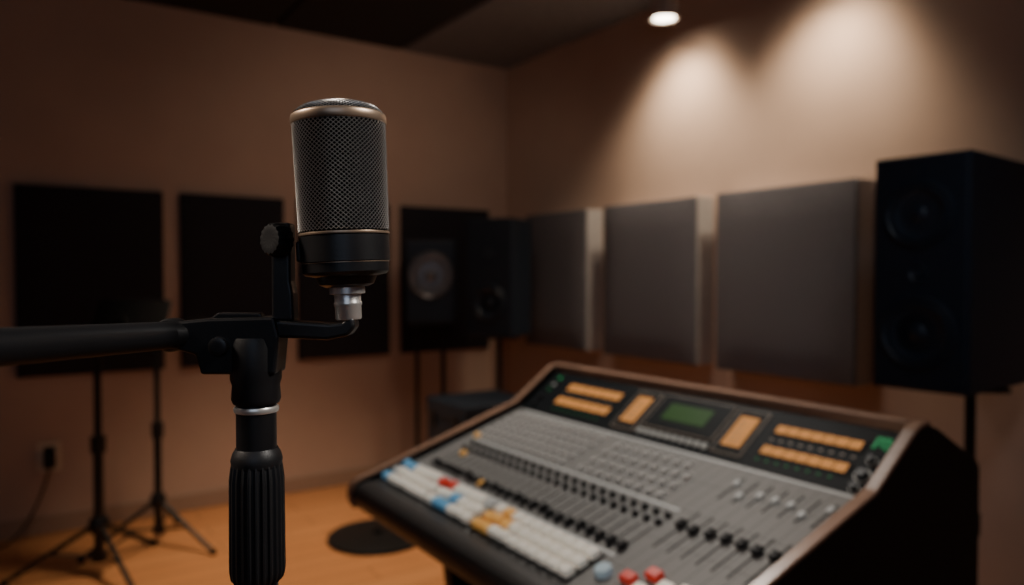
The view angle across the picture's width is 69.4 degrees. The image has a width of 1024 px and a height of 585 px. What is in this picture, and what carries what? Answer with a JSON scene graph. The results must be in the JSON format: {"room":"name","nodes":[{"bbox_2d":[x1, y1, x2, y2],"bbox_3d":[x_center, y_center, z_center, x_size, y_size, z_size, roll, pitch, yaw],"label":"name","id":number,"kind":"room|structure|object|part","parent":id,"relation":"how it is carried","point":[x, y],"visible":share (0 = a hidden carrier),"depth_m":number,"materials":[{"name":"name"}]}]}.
{"room":"studio","nodes":[
{"label":"studio","id":0,"kind":"room"},
{"bbox_2d":[0,484,444,584],"bbox_3d":[-0.481,1.336,1.040,5.530,0.100,6.610,-1,2,-34],"label":"floor","id":1,"kind":"structure","parent":0,"point":[177,558],"depth_m":3.44,"materials":[{"name":"brown wood"}]},
{"bbox_2d":[0,453,55,548],"bbox_3d":[-2.365,1.021,3.628,0.085,0.404,0.277,1,1,25],"label":"power cable","id":2,"kind":"object","parent":1,"relation":"on","point":[49,460],"visible":1,"depth_m":3.67,"materials":[{"name":"black plastic"}]},
{"bbox_2d":[0,300,171,584],"bbox_3d":[-1.827,0.632,3.277,0.654,1.201,0.618,0,1,0],"label":"music stand","id":3,"kind":"object","parent":1,"relation":"on","point":[107,311],"visible":0.74,"depth_m":3.21,"materials":[{"name":"black metal"}]},
{"bbox_3d":[-1.979,1.119,3.162,0.350,0.224,0.022,0,1,-20],"label":"leg","id":4,"kind":"part","parent":3,"relation":"part of","materials":[{"name":"black metal"}]},
{"bbox_3d":[-1.654,1.120,3.105,0.349,0.224,0.022,1,2,40],"label":"leg","id":5,"kind":"part","parent":3,"relation":"part of","materials":[{"name":"black metal"}]},
{"bbox_3d":[-1.767,1.113,3.415,0.022,0.224,0.349,0,1,10],"label":"leg","id":6,"kind":"part","parent":3,"relation":"part of","materials":[{"name":"black metal"}]},
{"bbox_2d":[77,317,216,563],"bbox_3d":[-1.681,0.671,3.623,0.595,1.108,0.569,0,1,0],"label":"microphone stand","id":7,"kind":"object","parent":1,"relation":"on","point":[157,502],"visible":0.78,"depth_m":3.55,"materials":[{"name":"black metal"}]},
{"bbox_3d":[-1.843,1.112,3.465,0.323,0.224,0.022,-1,2,-40],"label":"leg","id":8,"kind":"part","parent":7,"relation":"part of","materials":[{"name":"black metal"}]},
{"bbox_3d":[-1.740,1.105,3.748,0.022,0.224,0.323,0,1,-10],"label":"leg","id":9,"kind":"part","parent":7,"relation":"part of","materials":[{"name":"black metal"}]},
{"bbox_3d":[-1.547,1.111,3.518,0.306,0.224,0.127,0,1,0],"label":"leg","id":10,"kind":"part","parent":7,"relation":"part of","materials":[{"name":"black metal"}]},
{"bbox_2d":[0,223,358,584],"bbox_3d":[-0.173,0.627,0.441,0.306,1.345,0.454,0,1,0],"label":"microphone stand","id":11,"kind":"object","parent":1,"relation":"on","point":[250,347],"visible":1,"depth_m":0.49,"materials":[{"name":"black metal"}]},
{"bbox_3d":[-0.238,0.025,0.354,0.029,0.031,0.308,0,1,7],"label":"boom arm","id":12,"kind":"part","parent":11,"relation":"part of"},
{"bbox_3d":[-0.185,0.016,0.500,0.035,0.004,0.008,0,1,0],"label":"clamp lever","id":13,"kind":"part","parent":11,"relation":"part of","materials":[{"name":"black metal"}]},
{"bbox_3d":[-0.155,-0.035,0.488,0.022,0.022,0.012,1,0,35],"label":"yoke knob","id":14,"kind":"part","parent":11,"relation":"part of","materials":[{"name":"black plastic"}]},
{"bbox_3d":[-0.141,0.024,0.501,0.073,0.015,0.017,0,1,0],"label":"cradle arm","id":15,"kind":"part","parent":11,"relation":"part of","materials":[{"name":"black metal"}]},
{"bbox_2d":[290,98,389,319],"bbox_3d":[-0.116,-0.054,0.499,0.064,0.146,0.064,1,2,45],"label":"microphone","id":16,"kind":"object","parent":11,"relation":"on","point":[339,144],"visible":1,"depth_m":0.47,"materials":[{"name":"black metal"}]},
{"bbox_2d":[293,98,381,111],"bbox_3d":[-0.117,-0.122,0.497,0.061,0.011,0.061,-3,1,0],"label":"microphone top","id":17,"kind":"object","parent":16,"relation":"attached to","point":[333,104],"depth_m":0.47,"materials":[{"name":"metal"}]},
{"bbox_2d":[291,101,388,234],"bbox_3d":[-0.116,-0.083,0.498,0.064,0.087,0.063,-1,2,-34],"label":"grille","id":18,"kind":"object","parent":16,"relation":"attached to","point":[339,147],"depth_m":0.47,"materials":[{"name":"metal"}]},
{"bbox_2d":[327,519,415,555],"bbox_3d":[-0.670,1.200,3.689,0.496,0.046,0.496,-1,2,-34],"label":"stand base","id":19,"kind":"object","parent":1,"relation":"on","point":[368,537],"visible":0.76,"depth_m":3.58,"materials":[{"name":"black metal"}]},
{"bbox_2d":[409,323,452,447],"bbox_3d":[-0.499,0.693,4.566,0.320,1.020,0.260,0,1,-6],"label":"speaker stand","id":20,"kind":"object","parent":1,"relation":"on","point":[443,325],"visible":0.39,"depth_m":4.55,"materials":[{"name":"black metal"}]},
{"bbox_3d":[-0.583,0.693,4.557,0.028,0.990,0.028,0,1,-6],"label":"post","id":21,"kind":"part","parent":20,"relation":"part of","materials":[{"name":"black metal"}]},
{"bbox_2d":[405,240,455,322],"bbox_3d":[-0.498,-0.067,4.542,0.300,0.500,0.272,0,1,-6],"label":"monitor","id":22,"kind":"object","parent":20,"relation":"on","point":[430,264],"visible":1,"depth_m":4.42,"materials":[{"name":"black plastic"}]},
{"bbox_3d":[-0.499,0.190,4.554,0.260,0.015,0.220,0,1,-6],"label":"plate","id":23,"kind":"part","parent":20,"relation":"part of","materials":[{"name":"black metal"}]},
{"bbox_3d":[-0.424,0.692,4.574,0.028,0.990,0.028,0,1,-6],"label":"post","id":24,"kind":"part","parent":20,"relation":"part of","materials":[{"name":"black metal"}]},
{"bbox_2d":[427,390,516,441],"bbox_3d":[-0.179,0.888,3.924,0.473,0.660,0.410,-1,2,-34],"label":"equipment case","id":25,"kind":"object","parent":1,"relation":"on","point":[447,412],"visible":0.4,"depth_m":3.83,"materials":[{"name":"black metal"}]},
{"bbox_3d":[-0.165,0.607,3.927,0.440,0.099,0.410,-1,2,-34],"label":"lid","id":26,"kind":"part","parent":25,"relation":"part of","materials":[{"name":"black plastic"}]},
{"bbox_2d":[480,337,517,390],"bbox_3d":[-0.075,0.731,4.431,0.304,0.950,0.304,0,1,0],"label":"speaker stand","id":27,"kind":"object","parent":1,"relation":"on","point":[499,339],"visible":0.15,"depth_m":4.41,"materials":[{"name":"black metal"}]},
{"bbox_3d":[-0.075,0.263,4.420,0.220,0.014,0.220,0,1,0],"label":"plate","id":28,"kind":"part","parent":27,"relation":"part of","materials":[{"name":"black metal"}]},
{"bbox_2d":[468,217,530,337],"bbox_3d":[-0.078,-0.089,4.405,0.300,0.690,0.293,1,1,24],"label":"speaker","id":29,"kind":"object","parent":27,"relation":"on","point":[499,249],"visible":1,"depth_m":4.29},
{"bbox_2d":[347,362,978,584],"bbox_3d":[0.281,0.760,1.885,0.987,1.011,1.241,-1,2,-34],"label":"mixing console","id":30,"kind":"object","parent":1,"relation":"on","point":[587,476],"visible":1,"depth_m":1.62,"materials":[{"name":"grey metal"}]},
{"bbox_3d":[-0.055,0.477,2.384,0.979,0.453,0.026,-1,2,-34],"label":"panel","id":31,"kind":"part","parent":30,"relation":"part of","materials":[{"name":"grey metal"}]},
{"bbox_3d":[-0.092,0.588,1.629,0.070,0.071,1.184,-1,2,-34],"label":"armrest","id":32,"kind":"part","parent":30,"relation":"part of","materials":[{"name":"leather"}]},
{"bbox_3d":[0.030,0.956,2.323,0.697,0.600,0.050,-1,2,-34],"label":"support leg","id":33,"kind":"part","parent":30,"relation":"part of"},
{"bbox_3d":[-0.121,0.459,2.168,0.018,0.013,0.018,-22,13,-32],"label":"channel knob","id":34,"kind":"part","parent":30,"relation":"part of","materials":[{"name":"grey plastic"}]},
{"bbox_3d":[-0.101,0.459,2.139,0.018,0.013,0.018,-22,13,-32],"label":"channel knob","id":35,"kind":"part","parent":30,"relation":"part of","materials":[{"name":"grey plastic"}]},
{"bbox_3d":[-0.082,0.460,2.111,0.018,0.013,0.018,-22,13,-32],"label":"channel knob","id":36,"kind":"part","parent":30,"relation":"part of","materials":[{"name":"grey plastic"}]},
{"bbox_3d":[-0.063,0.461,2.082,0.018,0.013,0.018,-22,13,-32],"label":"channel knob","id":37,"kind":"part","parent":30,"relation":"part of","materials":[{"name":"grey plastic"}]},
{"bbox_3d":[-0.058,0.451,2.127,0.018,0.013,0.018,-22,13,-32],"label":"channel knob","id":38,"kind":"part","parent":30,"relation":"part of","materials":[{"name":"grey plastic"}]},
{"bbox_3d":[-0.043,0.461,2.054,0.018,0.013,0.018,-22,13,-32],"label":"channel knob","id":39,"kind":"part","parent":30,"relation":"part of","materials":[{"name":"grey plastic"}]},
{"bbox_3d":[-0.039,0.451,2.098,0.018,0.013,0.018,-22,13,-32],"label":"channel knob","id":40,"kind":"part","parent":30,"relation":"part of","materials":[{"name":"grey plastic"}]},
{"bbox_3d":[-0.024,0.462,2.025,0.018,0.013,0.018,-22,13,-32],"label":"channel knob","id":41,"kind":"part","parent":30,"relation":"part of","materials":[{"name":"black plastic"}]},
{"bbox_3d":[-0.020,0.452,2.070,0.018,0.013,0.018,-22,13,-32],"label":"channel knob","id":42,"kind":"part","parent":30,"relation":"part of","materials":[{"name":"grey plastic"}]},
{"bbox_3d":[-0.005,0.463,1.997,0.018,0.013,0.018,-22,13,-32],"label":"channel knob","id":43,"kind":"part","parent":30,"relation":"part of","materials":[{"name":"black plastic"}]},
{"bbox_3d":[-0.001,0.453,2.041,0.018,0.013,0.018,-22,13,-32],"label":"channel knob","id":44,"kind":"part","parent":30,"relation":"part of","materials":[{"name":"grey plastic"}]},
{"bbox_3d":[0.014,0.463,1.968,0.018,0.013,0.018,-22,13,-32],"label":"channel knob","id":45,"kind":"part","parent":30,"relation":"part of","materials":[{"name":"black plastic"}]},
{"bbox_3d":[0.019,0.453,2.012,0.018,0.013,0.018,-22,13,-32],"label":"channel knob","id":46,"kind":"part","parent":30,"relation":"part of","materials":[{"name":"black plastic"}]},
{"bbox_3d":[0.034,0.464,1.939,0.018,0.013,0.018,-22,13,-32],"label":"channel knob","id":47,"kind":"part","parent":30,"relation":"part of","materials":[{"name":"black plastic"}]},
{"bbox_3d":[0.038,0.454,1.984,0.018,0.013,0.018,-22,13,-32],"label":"channel knob","id":48,"kind":"part","parent":30,"relation":"part of","materials":[{"name":"black plastic"}]},
{"bbox_3d":[0.053,0.465,1.911,0.018,0.013,0.018,-22,13,-32],"label":"channel knob","id":49,"kind":"part","parent":30,"relation":"part of","materials":[{"name":"black plastic"}]},
{"bbox_3d":[0.057,0.455,1.955,0.018,0.013,0.018,-22,13,-32],"label":"channel knob","id":50,"kind":"part","parent":30,"relation":"part of","materials":[{"name":"black plastic"}]},
{"bbox_3d":[0.072,0.465,1.882,0.018,0.013,0.018,-22,13,-32],"label":"channel knob","id":51,"kind":"part","parent":30,"relation":"part of","materials":[{"name":"black plastic"}]},
{"bbox_3d":[0.077,0.455,1.927,0.018,0.013,0.018,-22,13,-32],"label":"channel knob","id":52,"kind":"part","parent":30,"relation":"part of","materials":[{"name":"black plastic"}]},
{"bbox_3d":[0.091,0.466,1.854,0.018,0.013,0.018,-22,13,-32],"label":"channel knob","id":53,"kind":"part","parent":30,"relation":"part of","materials":[{"name":"black plastic"}]},
{"bbox_3d":[0.096,0.456,1.898,0.018,0.013,0.018,-22,13,-32],"label":"channel knob","id":54,"kind":"part","parent":30,"relation":"part of","materials":[{"name":"black plastic"}]},
{"bbox_3d":[0.111,0.467,1.825,0.018,0.013,0.018,-22,13,-32],"label":"channel knob","id":55,"kind":"part","parent":30,"relation":"part of","materials":[{"name":"black plastic"}]},
{"bbox_3d":[0.115,0.457,1.869,0.018,0.013,0.018,-22,13,-32],"label":"channel knob","id":56,"kind":"part","parent":30,"relation":"part of","materials":[{"name":"black plastic"}]},
{"bbox_3d":[0.130,0.467,1.796,0.018,0.013,0.018,-22,13,-32],"label":"channel knob","id":57,"kind":"part","parent":30,"relation":"part of","materials":[{"name":"black plastic"}]},
{"bbox_3d":[0.135,0.457,1.841,0.018,0.013,0.018,-22,13,-32],"label":"channel knob","id":58,"kind":"part","parent":30,"relation":"part of","materials":[{"name":"black plastic"}]},
{"bbox_3d":[0.154,0.458,1.812,0.018,0.013,0.018,-22,13,-32],"label":"channel knob","id":59,"kind":"part","parent":30,"relation":"part of","materials":[{"name":"black plastic"}]},
{"bbox_3d":[0.149,0.468,1.768,0.018,0.013,0.018,-22,13,-32],"label":"channel knob","id":60,"kind":"part","parent":30,"relation":"part of","materials":[{"name":"black plastic"}]},
{"bbox_3d":[0.173,0.459,1.784,0.018,0.013,0.018,-22,13,-32],"label":"channel knob","id":61,"kind":"part","parent":30,"relation":"part of","materials":[{"name":"black plastic"}]},
{"bbox_3d":[0.169,0.469,1.739,0.018,0.013,0.018,-22,13,-32],"label":"channel knob","id":62,"kind":"part","parent":30,"relation":"part of","materials":[{"name":"black plastic"}]},
{"bbox_3d":[0.192,0.459,1.755,0.018,0.013,0.018,-22,13,-32],"label":"channel knob","id":63,"kind":"part","parent":30,"relation":"part of","materials":[{"name":"black plastic"}]},
{"bbox_3d":[0.188,0.469,1.711,0.018,0.013,0.018,-22,13,-32],"label":"channel knob","id":64,"kind":"part","parent":30,"relation":"part of","materials":[{"name":"black plastic"}]},
{"bbox_3d":[0.212,0.460,1.726,0.018,0.013,0.018,-22,13,-32],"label":"channel knob","id":65,"kind":"part","parent":30,"relation":"part of","materials":[{"name":"black plastic"}]},
{"bbox_3d":[0.207,0.470,1.682,0.018,0.013,0.018,-22,13,-32],"label":"channel knob","id":66,"kind":"part","parent":30,"relation":"part of","materials":[{"name":"black plastic"}]},
{"bbox_3d":[0.231,0.461,1.698,0.018,0.013,0.018,-22,13,-32],"label":"channel knob","id":67,"kind":"part","parent":30,"relation":"part of","materials":[{"name":"black plastic"}]},
{"bbox_3d":[0.227,0.471,1.653,0.018,0.013,0.018,-22,13,-32],"label":"channel knob","id":68,"kind":"part","parent":30,"relation":"part of","materials":[{"name":"black plastic"}]},
{"bbox_3d":[0.250,0.461,1.669,0.018,0.013,0.018,-22,13,-32],"label":"channel knob","id":69,"kind":"part","parent":30,"relation":"part of","materials":[{"name":"black plastic"}]},
{"bbox_3d":[0.246,0.471,1.625,0.018,0.013,0.018,-22,13,-32],"label":"channel knob","id":70,"kind":"part","parent":30,"relation":"part of","materials":[{"name":"black plastic"}]},
{"bbox_3d":[0.270,0.462,1.641,0.018,0.013,0.018,-22,13,-32],"label":"channel knob","id":71,"kind":"part","parent":30,"relation":"part of","materials":[{"name":"black plastic"}]},
{"bbox_3d":[0.265,0.472,1.596,0.018,0.013,0.018,-22,13,-32],"label":"channel knob","id":72,"kind":"part","parent":30,"relation":"part of","materials":[{"name":"black plastic"}]},
{"bbox_3d":[0.349,0.327,2.068,0.140,0.001,0.080,-42,23,-26],"label":"display frame","id":73,"kind":"part","parent":30,"relation":"part of","materials":[{"name":"plastic"}]},
{"bbox_3d":[0.289,0.463,1.612,0.018,0.013,0.018,-22,13,-32],"label":"channel knob","id":74,"kind":"part","parent":30,"relation":"part of","materials":[{"name":"black plastic"}]},
{"bbox_3d":[0.284,0.473,1.568,0.018,0.013,0.018,-22,13,-32],"label":"channel knob","id":75,"kind":"part","parent":30,"relation":"part of","materials":[{"name":"black plastic"}]},
{"bbox_3d":[0.308,0.463,1.583,0.018,0.013,0.018,-22,13,-32],"label":"channel knob","id":76,"kind":"part","parent":30,"relation":"part of","materials":[{"name":"black plastic"}]},
{"bbox_3d":[0.304,0.473,1.539,0.018,0.013,0.018,-22,13,-32],"label":"channel knob","id":77,"kind":"part","parent":30,"relation":"part of","materials":[{"name":"black plastic"}]},
{"bbox_3d":[0.328,0.464,1.555,0.018,0.013,0.018,-22,13,-32],"label":"channel knob","id":78,"kind":"part","parent":30,"relation":"part of","materials":[{"name":"black plastic"}]},
{"bbox_3d":[0.460,0.323,1.928,0.125,0.004,0.242,-42,23,-26],"label":"screen frame","id":79,"kind":"part","parent":30,"relation":"part of","materials":[{"name":"black plastic"}]},
{"bbox_3d":[0.496,0.272,2.018,0.037,0.038,1.184,-1,2,-34],"label":"wood rail","id":80,"kind":"part","parent":30,"relation":"part of","materials":[{"name":"brown wood"}]},
{"bbox_3d":[0.548,0.334,1.773,0.140,0.001,0.080,-42,23,-26],"label":"display frame","id":81,"kind":"part","parent":30,"relation":"part of","materials":[{"name":"black plastic"}]},
{"bbox_3d":[0.676,0.385,1.467,0.016,0.013,0.016,-42,23,-26],"label":"panel knob","id":82,"kind":"part","parent":30,"relation":"part of","materials":[{"name":"black plastic"}]},
{"bbox_3d":[0.700,0.363,1.482,0.026,0.013,0.026,-42,23,-26],"label":"panel knob","id":83,"kind":"part","parent":30,"relation":"part of","materials":[{"name":"black plastic"}]},
{"bbox_3d":[0.729,0.338,1.501,0.016,0.013,0.016,-42,23,-26],"label":"panel knob","id":84,"kind":"part","parent":30,"relation":"part of","materials":[{"name":"black plastic"}]},
{"bbox_3d":[0.624,0.501,1.377,0.979,0.453,0.026,-1,2,-34],"label":"panel","id":85,"kind":"part","parent":30,"relation":"part of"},
{"bbox_2d":[964,387,1010,535],"bbox_3d":[1.488,0.778,2.334,0.552,0.955,0.482,0,1,0],"label":"speaker stand","id":86,"kind":"object","parent":1,"relation":"on","point":[970,401],"visible":0.2,"depth_m":2.39,"materials":[{"name":"black metal"}]},
{"bbox_2d":[874,149,1023,396],"bbox_3d":[1.439,-0.062,2.405,0.553,0.720,0.280,-1,2,-38],"label":"speaker","id":87,"kind":"object","parent":86,"relation":"on","point":[949,301],"visible":1,"depth_m":2.24},
{"bbox_3d":[1.488,0.307,2.398,0.160,0.017,0.160,0,1,0],"label":"plate","id":88,"kind":"part","parent":86,"relation":"part of","materials":[{"name":"black metal"}]},
{"bbox_2d":[0,0,506,522],"bbox_3d":[-2.357,-0.179,3.787,5.730,3.000,0.100,-1,2,-34],"label":"wall","id":89,"kind":"structure","parent":0,"point":[106,94],"depth_m":4.13,"materials":[{"name":"paint"}]},
{"bbox_2d":[37,441,60,472],"bbox_3d":[-2.347,0.832,3.750,0.104,0.150,0.012,-1,2,-34],"label":"wall outlet","id":90,"kind":"object","parent":89,"relation":"attached to","point":[51,447],"visible":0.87,"depth_m":3.74,"materials":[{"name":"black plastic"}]},
{"bbox_2d":[13,183,164,377],"bbox_3d":[-2.168,-0.060,3.826,0.671,0.960,0.050,-1,2,-34],"label":"acoustic panel","id":91,"kind":"object","parent":89,"relation":"attached to","point":[75,248],"visible":0.86,"depth_m":3.78,"materials":[{"name":"fabric"}]},
{"bbox_2d":[0,464,382,540],"bbox_3d":[-2.325,1.177,3.771,5.530,0.090,0.015,-1,2,-34],"label":"baseboard","id":92,"kind":"structure","parent":89,"relation":"attached to","point":[121,512],"depth_m":4.01,"materials":[{"name":"paint"}]},
{"bbox_2d":[137,0,297,25],"bbox_3d":[0.084,-1.509,1.415,0.800,0.030,6.510,-1,2,-34],"label":"ceiling panel","id":93,"kind":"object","parent":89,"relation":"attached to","point":[268,12],"depth_m":4.04,"materials":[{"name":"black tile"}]},
{"bbox_2d":[179,193,283,367],"bbox_3d":[-1.584,-0.070,4.221,0.567,0.960,0.050,-1,2,-34],"label":"acoustic panel","id":94,"kind":"object","parent":89,"relation":"attached to","point":[224,266],"visible":0.5,"depth_m":4.16,"materials":[{"name":"fabric"}]},
{"bbox_3d":[-1.593,-0.070,4.234,0.567,0.960,0.018,-1,2,-34],"label":"backing frame","id":95,"kind":"part","parent":94,"relation":"part of","materials":[{"name":"brown wood"}]},
{"bbox_2d":[297,205,389,359],"bbox_3d":[-1.034,-0.078,4.591,0.592,0.960,0.050,-1,2,-34],"label":"acoustic panel","id":96,"kind":"object","parent":89,"relation":"attached to","point":[315,303],"visible":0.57,"depth_m":4.59,"materials":[{"name":"fabric"}]},
{"bbox_3d":[-1.042,-0.079,4.605,0.592,0.960,0.018,-1,2,-34],"label":"backing frame","id":97,"kind":"part","parent":96,"relation":"part of","materials":[{"name":"brown wood"}]},
{"bbox_2d":[276,0,483,48],"bbox_3d":[0.763,-1.520,1.873,0.800,0.030,6.510,-1,2,-34],"label":"ceiling panel","id":98,"kind":"object","parent":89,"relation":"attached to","point":[396,24],"depth_m":4.21,"materials":[{"name":"black tile"}]},
{"bbox_2d":[400,206,488,352],"bbox_3d":[-0.440,-0.088,4.992,0.669,0.960,0.050,-1,2,-34],"label":"acoustic panel","id":99,"kind":"object","parent":89,"relation":"attached to","point":[416,223],"visible":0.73,"depth_m":4.94,"materials":[{"name":"fabric"}]},
{"bbox_3d":[-0.449,-0.088,5.005,0.669,0.960,0.018,-1,2,-34],"label":"backing frame","id":100,"kind":"part","parent":99,"relation":"part of","materials":[{"name":"brown wood"}]},
{"bbox_2d":[507,0,1023,584],"bbox_3d":[1.853,-0.151,2.580,0.100,3.000,6.610,-1,2,-34],"label":"wall","id":101,"kind":"structure","parent":0,"point":[725,96],"depth_m":3.40,"materials":[{"name":"paint"}]},
{"bbox_2d":[403,0,649,68],"bbox_3d":[1.448,-1.530,2.334,0.810,0.030,6.510,-1,2,-34],"label":"ceiling panel","id":102,"kind":"object","parent":101,"relation":"attached to","point":[503,34],"depth_m":4.38,"materials":[{"name":"tile"}]},
{"bbox_2d":[650,0,678,23],"bbox_3d":[0.762,-1.458,3.701,0.144,0.180,0.144,-1,2,-34],"label":"ceiling spotlight","id":103,"kind":"object","parent":102,"relation":"attached to","point":[661,11],"visible":1,"depth_m":3.66,"materials":[{"name":"white"}]},
{"bbox_2d":[526,209,602,350],"bbox_3d":[0.310,-0.080,4.645,0.150,0.840,0.614,-1,2,-34],"label":"acoustic panel","id":104,"kind":"object","parent":101,"relation":"attached to","point":[567,246],"visible":0.84,"depth_m":4.48,"materials":[{"name":"fabric"}]},
{"bbox_3d":[0.323,-0.080,4.654,0.120,0.840,0.614,-1,2,-34],"label":"backing frame","id":105,"kind":"part","parent":104,"relation":"part of","materials":[{"name":"beige wood"}]},
{"bbox_2d":[604,196,713,365],"bbox_3d":[0.763,-0.064,3.975,0.150,0.840,0.686,-1,2,-34],"label":"acoustic panel","id":106,"kind":"object","parent":101,"relation":"attached to","point":[658,255],"visible":1,"depth_m":3.83,"materials":[{"name":"fabric"}]},
{"bbox_3d":[0.775,-0.064,3.983,0.120,0.840,0.686,-1,2,-34],"label":"backing frame","id":107,"kind":"part","parent":106,"relation":"part of","materials":[{"name":"beige wood"}]},
{"bbox_2d":[716,178,874,386],"bbox_3d":[1.226,-0.048,3.288,0.150,0.840,0.710,-1,2,-34],"label":"acoustic panel","id":108,"kind":"object","parent":101,"relation":"attached to","point":[795,290],"visible":1,"depth_m":3.16,"materials":[{"name":"fabric"}]},
{"bbox_3d":[1.239,-0.048,3.296,0.120,0.840,0.710,-1,2,-34],"label":"backing frame","id":109,"kind":"part","parent":108,"relation":"part of","materials":[{"name":"brown wood"}]}
]}

